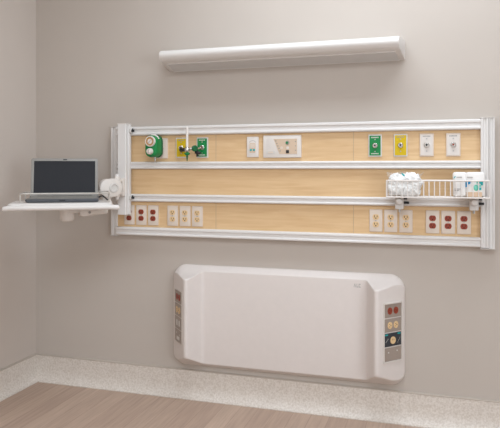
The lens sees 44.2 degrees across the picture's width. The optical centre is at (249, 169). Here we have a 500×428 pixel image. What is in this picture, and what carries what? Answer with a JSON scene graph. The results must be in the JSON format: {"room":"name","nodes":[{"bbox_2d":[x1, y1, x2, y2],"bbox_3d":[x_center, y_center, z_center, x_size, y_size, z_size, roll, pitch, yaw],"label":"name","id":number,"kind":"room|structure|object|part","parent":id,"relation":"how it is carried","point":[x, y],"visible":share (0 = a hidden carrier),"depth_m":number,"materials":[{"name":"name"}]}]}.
{"room":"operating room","nodes":[
{"label":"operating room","id":0,"kind":"room"},
{"bbox_2d":[0,0,35,368],"bbox_3d":[-2.242,-0.207,1.281,0.100,3.085,5.600,0,0,17],"label":"wall","id":1,"kind":"structure","parent":0,"point":[17,17],"depth_m":3.76,"materials":[{"name":"paint"}]},
{"bbox_2d":[0,353,37,401],"bbox_3d":[-2.170,1.256,1.259,0.050,0.157,5.600,0,0,17],"label":"baseboard","id":2,"kind":"structure","parent":1,"relation":"attached to","point":[16,378],"depth_m":3.74,"materials":[{"name":"beige stone"}]},
{"bbox_2d":[0,382,420,427],"bbox_3d":[0.290,1.385,0.500,5.400,0.100,5.800,0,0,17],"label":"floor","id":3,"kind":"structure","parent":0,"point":[39,405],"depth_m":3.36,"materials":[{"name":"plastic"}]},
{"bbox_2d":[36,0,499,400],"bbox_3d":[1.130,-0.207,3.223,5.400,3.085,0.100,0,0,17],"label":"wall","id":4,"kind":"structure","parent":0,"point":[100,295],"depth_m":3.54,"materials":[{"name":"paint"}]},
{"bbox_2d":[36,353,499,427],"bbox_3d":[1.108,1.256,3.151,5.200,0.157,0.050,0,0,17],"label":"baseboard","id":5,"kind":"structure","parent":4,"relation":"attached to","point":[370,405],"depth_m":3.45,"materials":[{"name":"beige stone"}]},
{"bbox_2d":[159,36,404,71],"bbox_3d":[0.145,-0.633,3.372,1.358,0.107,0.203,0,0,17],"label":"light","id":6,"kind":"object","parent":4,"relation":"attached to","point":[378,49],"visible":1,"depth_m":3.31,"materials":[{"name":"white metal"}]},
{"bbox_2d":[169,52,398,71],"bbox_3d":[0.152,-0.595,3.397,1.295,0.025,0.120,0,0,17],"label":"diffuser","id":7,"kind":"object","parent":6,"relation":"attached to","point":[348,57],"depth_m":3.37,"materials":[{"name":"white plastic"}]},
{"bbox_2d":[174,264,404,384],"bbox_3d":[0.163,0.851,3.387,1.330,0.592,0.157,0,0,17],"label":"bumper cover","id":8,"kind":"object","parent":4,"relation":"attached to","point":[349,326],"visible":1,"depth_m":3.40,"materials":[{"name":"white plastic"}]},
{"bbox_3d":[-0.411,0.956,3.552,0.006,0.069,0.120,0,0,-25],"label":"plate","id":9,"kind":"part","parent":8,"relation":"part of","materials":[{"name":"white plastic"}]},
{"bbox_3d":[-0.411,0.881,3.552,0.006,0.069,0.120,0,0,-25],"label":"plate","id":10,"kind":"part","parent":8,"relation":"part of","materials":[{"name":"white plastic"}]},
{"bbox_3d":[-0.411,0.807,3.552,0.006,0.069,0.120,0,0,-25],"label":"plate","id":11,"kind":"part","parent":8,"relation":"part of","materials":[{"name":"beige plastic"}]},
{"bbox_3d":[-0.411,0.732,3.552,0.006,0.069,0.120,0,0,-25],"label":"plate","id":12,"kind":"part","parent":8,"relation":"part of","materials":[{"name":"white plastic"}]},
{"bbox_2d":[390,337,395,343],"bbox_3d":[0.743,0.884,3.201,0.036,0.038,0.004,0,0,-31],"label":"receptacle","id":13,"kind":"object","parent":8,"relation":"attached to","point":[392,339],"depth_m":3.20,"materials":[{"name":"beige plastic"}]},
{"bbox_3d":[0.741,0.956,3.205,0.118,0.069,0.006,0,0,-31],"label":"plate","id":14,"kind":"part","parent":8,"relation":"part of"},
{"bbox_3d":[0.741,0.880,3.205,0.118,0.069,0.006,0,0,-31],"label":"plate","id":15,"kind":"part","parent":8,"relation":"part of","materials":[{"name":"black plastic"}]},
{"bbox_3d":[0.741,0.805,3.205,0.118,0.069,0.006,0,0,-31],"label":"plate","id":16,"kind":"part","parent":8,"relation":"part of","materials":[{"name":"white plastic"}]},
{"bbox_3d":[0.741,0.731,3.205,0.118,0.069,0.006,0,0,-31],"label":"plate","id":17,"kind":"part","parent":8,"relation":"part of","materials":[{"name":"white plastic"}]},
{"bbox_2d":[110,117,494,249],"bbox_3d":[0.195,0.067,3.428,2.180,0.665,0.060,0,0,17],"label":"panel","id":18,"kind":"object","parent":4,"relation":"attached to","point":[328,193],"visible":0.88,"depth_m":3.38,"materials":[{"name":"white metal"}]},
{"bbox_2d":[2,123,134,221],"bbox_3d":[-0.960,-0.001,3.371,0.660,0.551,0.569,0,0,-12],"label":"laptop stand","id":19,"kind":"object","parent":18,"relation":"attached to","point":[119,187],"visible":0.99,"depth_m":3.53,"materials":[{"name":"white metal"}]},
{"bbox_2d":[7,200,112,205],"bbox_3d":[-1.000,0.185,3.289,0.515,0.033,0.386,0,0,-14],"label":"tray","id":20,"kind":"object","parent":19,"relation":"on","point":[101,202],"depth_m":3.12,"materials":[{"name":"white plastic"}]},
{"bbox_3d":[-0.984,0.121,3.304,0.449,0.006,0.303,0,0,-14],"label":"gallery rail","id":21,"kind":"part","parent":19,"relation":"part of","materials":[{"name":"metal"}]},
{"bbox_2d":[25,158,107,202],"bbox_3d":[-0.984,0.052,3.343,0.418,0.234,0.302,0,0,-14],"label":"laptop","id":22,"kind":"object","parent":19,"relation":"on","point":[48,175],"visible":0.99,"depth_m":3.44,"materials":[{"name":"black plastic"}]},
{"bbox_3d":[-1.037,0.040,3.451,0.359,0.211,0.065,0,0,-14],"label":"lid","id":23,"kind":"part","parent":22,"relation":"part of","materials":[{"name":"black plastic"}]},
{"bbox_3d":[-0.882,0.238,3.473,0.056,0.028,0.248,0,0,19],"label":"under tray arm","id":24,"kind":"part","parent":19,"relation":"part of","materials":[{"name":"white plastic"}]},
{"bbox_3d":[-0.813,0.104,3.569,0.139,0.110,0.052,0,0,-34],"label":"arm","id":25,"kind":"part","parent":19,"relation":"part of","materials":[{"name":"white plastic"}]},
{"bbox_3d":[-0.819,0.068,3.753,0.046,0.654,0.036,0,0,17],"label":"corner post","id":26,"kind":"part","parent":18,"relation":"part of","materials":[{"name":"white metal"}]},
{"bbox_2d":[124,205,134,224],"bbox_3d":[-0.727,0.269,3.707,0.068,0.118,0.010,0,0,17],"label":"outlet","id":27,"kind":"object","parent":18,"relation":"attached to","point":[129,219],"visible":0.85,"depth_m":3.70,"materials":[{"name":"plastic"}]},
{"bbox_2d":[136,205,146,224],"bbox_3d":[-0.650,0.269,3.683,0.068,0.118,0.010,0,0,17],"label":"outlet","id":28,"kind":"object","parent":18,"relation":"attached to","point":[141,210],"visible":1,"depth_m":3.68,"materials":[{"name":"plastic"}]},
{"bbox_2d":[148,205,158,224],"bbox_3d":[-0.576,0.269,3.660,0.068,0.118,0.010,0,0,17],"label":"outlet","id":29,"kind":"object","parent":18,"relation":"attached to","point":[153,210],"visible":1,"depth_m":3.66,"materials":[{"name":"plastic"}]},
{"bbox_2d":[145,134,162,161],"bbox_3d":[-0.563,-0.127,3.583,0.079,0.165,0.110,0,0,17],"label":"suction regulator","id":30,"kind":"object","parent":18,"relation":"attached to","point":[153,143],"visible":1,"depth_m":3.55,"materials":[{"name":"green plastic"}]},
{"bbox_3d":[-0.579,-0.107,3.545,0.038,0.038,0.024,0,0,17],"label":"knob","id":31,"kind":"part","parent":30,"relation":"part of","materials":[{"name":"white plastic"}]},
{"bbox_2d":[157,138,167,158],"bbox_3d":[-0.520,-0.128,3.637,0.070,0.120,0.022,0,0,17],"label":"outlet","id":32,"kind":"object","parent":18,"relation":"attached to","point":[165,140],"visible":0.65,"depth_m":3.63,"materials":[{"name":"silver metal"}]},
{"bbox_3d":[-0.495,0.265,3.655,0.632,0.152,0.028,0,0,17],"label":"wood panel","id":33,"kind":"part","parent":18,"relation":"part of","materials":[{"name":"brown wood"}]},
{"bbox_2d":[167,206,177,225],"bbox_3d":[-0.455,0.269,3.623,0.068,0.118,0.010,0,0,17],"label":"outlet","id":34,"kind":"object","parent":18,"relation":"attached to","point":[172,211],"visible":1,"depth_m":3.62,"materials":[{"name":"plastic"}]},
{"bbox_3d":[-0.495,-0.127,3.655,0.632,0.156,0.028,0,0,17],"label":"wood panel","id":35,"kind":"part","parent":18,"relation":"part of","materials":[{"name":"brown wood"}]},
{"bbox_2d":[176,138,185,157],"bbox_3d":[-0.403,-0.130,3.600,0.070,0.119,0.024,0,0,17],"label":"outlet","id":36,"kind":"object","parent":18,"relation":"attached to","point":[180,142],"visible":0.75,"depth_m":3.60,"materials":[{"name":"plastic"}]},
{"bbox_2d":[180,206,190,225],"bbox_3d":[-0.380,0.269,3.600,0.068,0.118,0.010,0,0,17],"label":"outlet","id":37,"kind":"object","parent":18,"relation":"attached to","point":[185,211],"visible":1,"depth_m":3.60,"materials":[{"name":"plastic"}]},
{"bbox_2d":[179,127,191,160],"bbox_3d":[-0.375,-0.148,3.551,0.039,0.195,0.120,0,0,-39],"label":"flowmeter","id":38,"kind":"object","parent":18,"relation":"attached to","point":[186,149],"visible":1,"depth_m":3.52,"materials":[{"name":"white plastic"}]},
{"bbox_2d":[192,206,202,226],"bbox_3d":[-0.306,0.269,3.577,0.068,0.118,0.010,0,0,17],"label":"outlet","id":39,"kind":"object","parent":18,"relation":"attached to","point":[197,211],"visible":1,"depth_m":3.57,"materials":[{"name":"plastic"}]},
{"bbox_2d":[197,137,207,157],"bbox_3d":[-0.278,-0.130,3.561,0.070,0.119,0.024,0,0,17],"label":"outlet","id":40,"kind":"object","parent":18,"relation":"attached to","point":[202,142],"visible":0.97,"depth_m":3.56,"materials":[{"name":"plastic"}]},
{"bbox_2d":[192,145,201,156],"bbox_3d":[-0.300,-0.109,3.521,0.074,0.064,0.036,0,0,-44],"label":"adapter","id":41,"kind":"object","parent":40,"relation":"attached to","point":[195,148],"visible":1,"depth_m":3.51,"materials":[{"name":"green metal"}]},
{"bbox_3d":[-0.315,-0.123,3.509,0.036,0.035,0.016,0,0,-37],"label":"knob","id":42,"kind":"part","parent":41,"relation":"part of","materials":[{"name":"green plastic"}]},
{"bbox_2d":[247,137,258,156],"bbox_3d":[0.015,-0.130,3.476,0.069,0.116,0.014,0,0,17],"label":"data plate","id":43,"kind":"object","parent":18,"relation":"attached to","point":[252,142],"visible":1,"depth_m":3.47,"materials":[{"name":"white plastic"}]},
{"bbox_2d":[263,135,301,157],"bbox_3d":[0.178,-0.131,3.424,0.218,0.125,0.018,0,0,17],"label":"station","id":44,"kind":"object","parent":18,"relation":"attached to","point":[274,146],"visible":1,"depth_m":3.42,"materials":[{"name":"white plastic"}]},
{"bbox_3d":[0.185,0.265,3.446,0.785,0.152,0.028,0,0,17],"label":"wood panel","id":45,"kind":"part","parent":18,"relation":"part of","materials":[{"name":"brown wood"}]},
{"bbox_3d":[0.185,-0.127,3.446,0.785,0.156,0.028,0,0,17],"label":"wood panel","id":46,"kind":"part","parent":18,"relation":"part of","materials":[{"name":"brown wood"}]},
{"bbox_3d":[0.185,0.366,3.433,2.062,0.051,0.055,0,0,17],"label":"rail","id":47,"kind":"part","parent":18,"relation":"part of","materials":[{"name":"white metal"}]},
{"bbox_3d":[0.185,0.166,3.433,2.062,0.046,0.055,0,0,17],"label":"rail","id":48,"kind":"part","parent":18,"relation":"part of","materials":[{"name":"white metal"}]},
{"bbox_3d":[0.185,-0.027,3.433,2.062,0.044,0.055,0,0,17],"label":"rail","id":49,"kind":"part","parent":18,"relation":"part of","materials":[{"name":"white metal"}]},
{"bbox_3d":[0.185,-0.232,3.433,2.062,0.054,0.055,0,0,17],"label":"rail","id":50,"kind":"part","parent":18,"relation":"part of","materials":[{"name":"white metal"}]},
{"bbox_3d":[0.189,0.069,3.444,2.062,0.148,0.028,0,0,17],"label":"wood panel","id":51,"kind":"part","parent":18,"relation":"part of","materials":[{"name":"brown wood"}]},
{"bbox_2d":[368,134,381,156],"bbox_3d":[0.664,-0.130,3.271,0.070,0.119,0.024,0,0,17],"label":"outlet","id":52,"kind":"object","parent":18,"relation":"attached to","point":[374,140],"visible":1,"depth_m":3.27,"materials":[{"name":"plastic"}]},
{"bbox_2d":[369,209,381,231],"bbox_3d":[0.669,0.269,3.276,0.068,0.118,0.010,0,0,17],"label":"outlet","id":53,"kind":"object","parent":18,"relation":"attached to","point":[375,215],"visible":1,"depth_m":3.27,"materials":[{"name":"plastic"}]},
{"bbox_2d":[373,214,378,219],"bbox_3d":[0.669,0.249,3.274,0.034,0.028,0.004,0,0,17],"label":"receptacle","id":54,"kind":"object","parent":53,"relation":"attached to","point":[375,216],"depth_m":3.27,"materials":[{"name":"beige plastic"}]},
{"bbox_2d":[384,210,396,231],"bbox_3d":[0.743,0.269,3.254,0.068,0.118,0.010,0,0,17],"label":"outlet","id":55,"kind":"object","parent":18,"relation":"attached to","point":[390,216],"visible":1,"depth_m":3.25,"materials":[{"name":"plastic"}]},
{"bbox_2d":[387,222,393,226],"bbox_3d":[0.742,0.288,3.252,0.034,0.028,0.004,0,0,17],"label":"receptacle","id":56,"kind":"object","parent":55,"relation":"attached to","point":[389,224],"depth_m":3.25,"materials":[{"name":"beige plastic"}]},
{"bbox_2d":[387,215,393,219],"bbox_3d":[0.742,0.249,3.252,0.034,0.028,0.004,0,0,17],"label":"receptacle","id":57,"kind":"object","parent":55,"relation":"attached to","point":[389,217],"depth_m":3.25,"materials":[{"name":"beige plastic"}]},
{"bbox_2d":[394,134,407,156],"bbox_3d":[0.790,-0.130,3.232,0.070,0.119,0.024,0,0,17],"label":"outlet","id":58,"kind":"object","parent":18,"relation":"attached to","point":[400,140],"visible":1,"depth_m":3.23,"materials":[{"name":"plastic"}]},
{"bbox_3d":[0.791,-0.130,3.235,0.058,0.105,0.002,0,0,17],"label":"plate","id":59,"kind":"part","parent":58,"relation":"part of","materials":[{"name":"yellow plastic"}]},
{"bbox_2d":[399,210,412,232],"bbox_3d":[0.818,0.269,3.231,0.068,0.118,0.010,0,0,17],"label":"outlet","id":60,"kind":"object","parent":18,"relation":"attached to","point":[405,216],"visible":0.96,"depth_m":3.23,"materials":[{"name":"plastic"}]},
{"bbox_2d":[402,215,408,219],"bbox_3d":[0.817,0.249,3.229,0.034,0.028,0.004,0,0,17],"label":"receptacle","id":61,"kind":"object","parent":60,"relation":"attached to","point":[404,217],"depth_m":3.23,"materials":[{"name":"beige plastic"}]},
{"bbox_2d":[403,222,408,227],"bbox_3d":[0.817,0.288,3.229,0.034,0.028,0.004,0,0,17],"label":"receptacle","id":62,"kind":"object","parent":60,"relation":"attached to","point":[405,224],"depth_m":3.23,"materials":[{"name":"beige plastic"}]},
{"bbox_3d":[0.868,0.265,3.235,0.640,0.152,0.028,0,0,17],"label":"wood panel","id":63,"kind":"part","parent":18,"relation":"part of","materials":[{"name":"brown wood"}]},
{"bbox_3d":[0.868,-0.127,3.235,0.640,0.156,0.028,0,0,17],"label":"wood panel","id":64,"kind":"part","parent":18,"relation":"part of","materials":[{"name":"brown wood"}]},
{"bbox_2d":[420,133,433,155],"bbox_3d":[0.916,-0.130,3.193,0.070,0.119,0.024,0,0,17],"label":"outlet","id":65,"kind":"object","parent":18,"relation":"attached to","point":[426,140],"visible":1,"depth_m":3.19,"materials":[{"name":"white plastic"}]},
{"bbox_2d":[426,210,438,233],"bbox_3d":[0.946,0.269,3.191,0.068,0.118,0.010,0,0,17],"label":"outlet","id":66,"kind":"object","parent":18,"relation":"attached to","point":[432,216],"visible":1,"depth_m":3.19,"materials":[{"name":"plastic"}]},
{"bbox_2d":[429,223,435,228],"bbox_3d":[0.945,0.288,3.189,0.034,0.028,0.004,0,0,17],"label":"receptacle","id":67,"kind":"object","parent":66,"relation":"attached to","point":[431,225],"depth_m":3.19,"materials":[{"name":"red plastic"}]},
{"bbox_2d":[429,215,435,220],"bbox_3d":[0.945,0.249,3.189,0.034,0.028,0.004,0,0,17],"label":"receptacle","id":68,"kind":"object","parent":66,"relation":"attached to","point":[431,217],"depth_m":3.19,"materials":[{"name":"red plastic"}]},
{"bbox_2d":[386,179,490,213],"bbox_3d":[0.940,0.134,3.096,0.493,0.169,0.142,0,0,17],"label":"wire basket","id":69,"kind":"object","parent":18,"relation":"attached to","point":[474,203],"visible":0.96,"depth_m":3.05,"materials":[{"name":"metal"}]},
{"bbox_3d":[0.762,0.161,3.150,0.035,0.035,0.023,0,0,17],"label":"clamp knob","id":70,"kind":"part","parent":69,"relation":"part of","materials":[{"name":"white plastic"}]},
{"bbox_2d":[388,172,422,195],"bbox_3d":[0.789,0.070,3.135,0.186,0.124,0.106,0,0,17],"label":"bag","id":71,"kind":"object","parent":69,"relation":"in","point":[411,175],"visible":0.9,"depth_m":3.10,"materials":[{"name":"white plastic"}]},
{"bbox_2d":[453,172,484,196],"bbox_3d":[1.079,0.071,3.042,0.149,0.122,0.103,0,0,17],"label":"package","id":72,"kind":"object","parent":69,"relation":"in","point":[456,175],"visible":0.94,"depth_m":3.00},
{"bbox_3d":[1.108,0.161,3.043,0.035,0.035,0.023,0,0,17],"label":"clamp knob","id":73,"kind":"part","parent":69,"relation":"part of","materials":[{"name":"white plastic"}]},
{"bbox_2d":[441,211,454,233],"bbox_3d":[1.019,0.269,3.168,0.068,0.118,0.010,0,0,17],"label":"outlet","id":74,"kind":"object","parent":18,"relation":"attached to","point":[447,217],"visible":1,"depth_m":3.17,"materials":[{"name":"plastic"}]},
{"bbox_2d":[445,223,451,228],"bbox_3d":[1.018,0.288,3.166,0.034,0.028,0.004,0,0,17],"label":"receptacle","id":75,"kind":"object","parent":74,"relation":"attached to","point":[447,225],"depth_m":3.16,"materials":[{"name":"red plastic"}]},
{"bbox_2d":[445,216,451,220],"bbox_3d":[1.018,0.249,3.166,0.034,0.028,0.004,0,0,17],"label":"receptacle","id":76,"kind":"object","parent":74,"relation":"attached to","point":[447,218],"depth_m":3.16,"materials":[{"name":"red plastic"}]},
{"bbox_2d":[446,133,460,155],"bbox_3d":[1.041,-0.130,3.155,0.070,0.119,0.024,0,0,17],"label":"outlet","id":77,"kind":"object","parent":18,"relation":"attached to","point":[453,140],"visible":1,"depth_m":3.15,"materials":[{"name":"white plastic"}]},
{"bbox_2d":[457,211,470,233],"bbox_3d":[1.093,0.269,3.146,0.068,0.118,0.010,0,0,17],"label":"outlet","id":78,"kind":"object","parent":18,"relation":"attached to","point":[463,217],"visible":1,"depth_m":3.14,"materials":[{"name":"plastic"}]},
{"bbox_2d":[460,224,467,228],"bbox_3d":[1.092,0.288,3.144,0.034,0.028,0.004,0,0,17],"label":"receptacle","id":79,"kind":"object","parent":78,"relation":"attached to","point":[462,226],"depth_m":3.14,"materials":[{"name":"red plastic"}]},
{"bbox_2d":[460,216,467,221],"bbox_3d":[1.092,0.249,3.144,0.034,0.028,0.004,0,0,17],"label":"receptacle","id":80,"kind":"object","parent":78,"relation":"attached to","point":[462,218],"depth_m":3.14,"materials":[{"name":"red plastic"}]},
{"bbox_3d":[1.188,0.065,3.123,0.038,0.654,0.058,0,0,17],"label":"corner post","id":81,"kind":"part","parent":18,"relation":"part of","materials":[{"name":"white metal"}]},
{"bbox_3d":[1.223,0.067,3.118,0.030,0.657,0.046,0,0,17],"label":"corner post","id":82,"kind":"part","parent":18,"relation":"part of","materials":[{"name":"white metal"}]}
]}

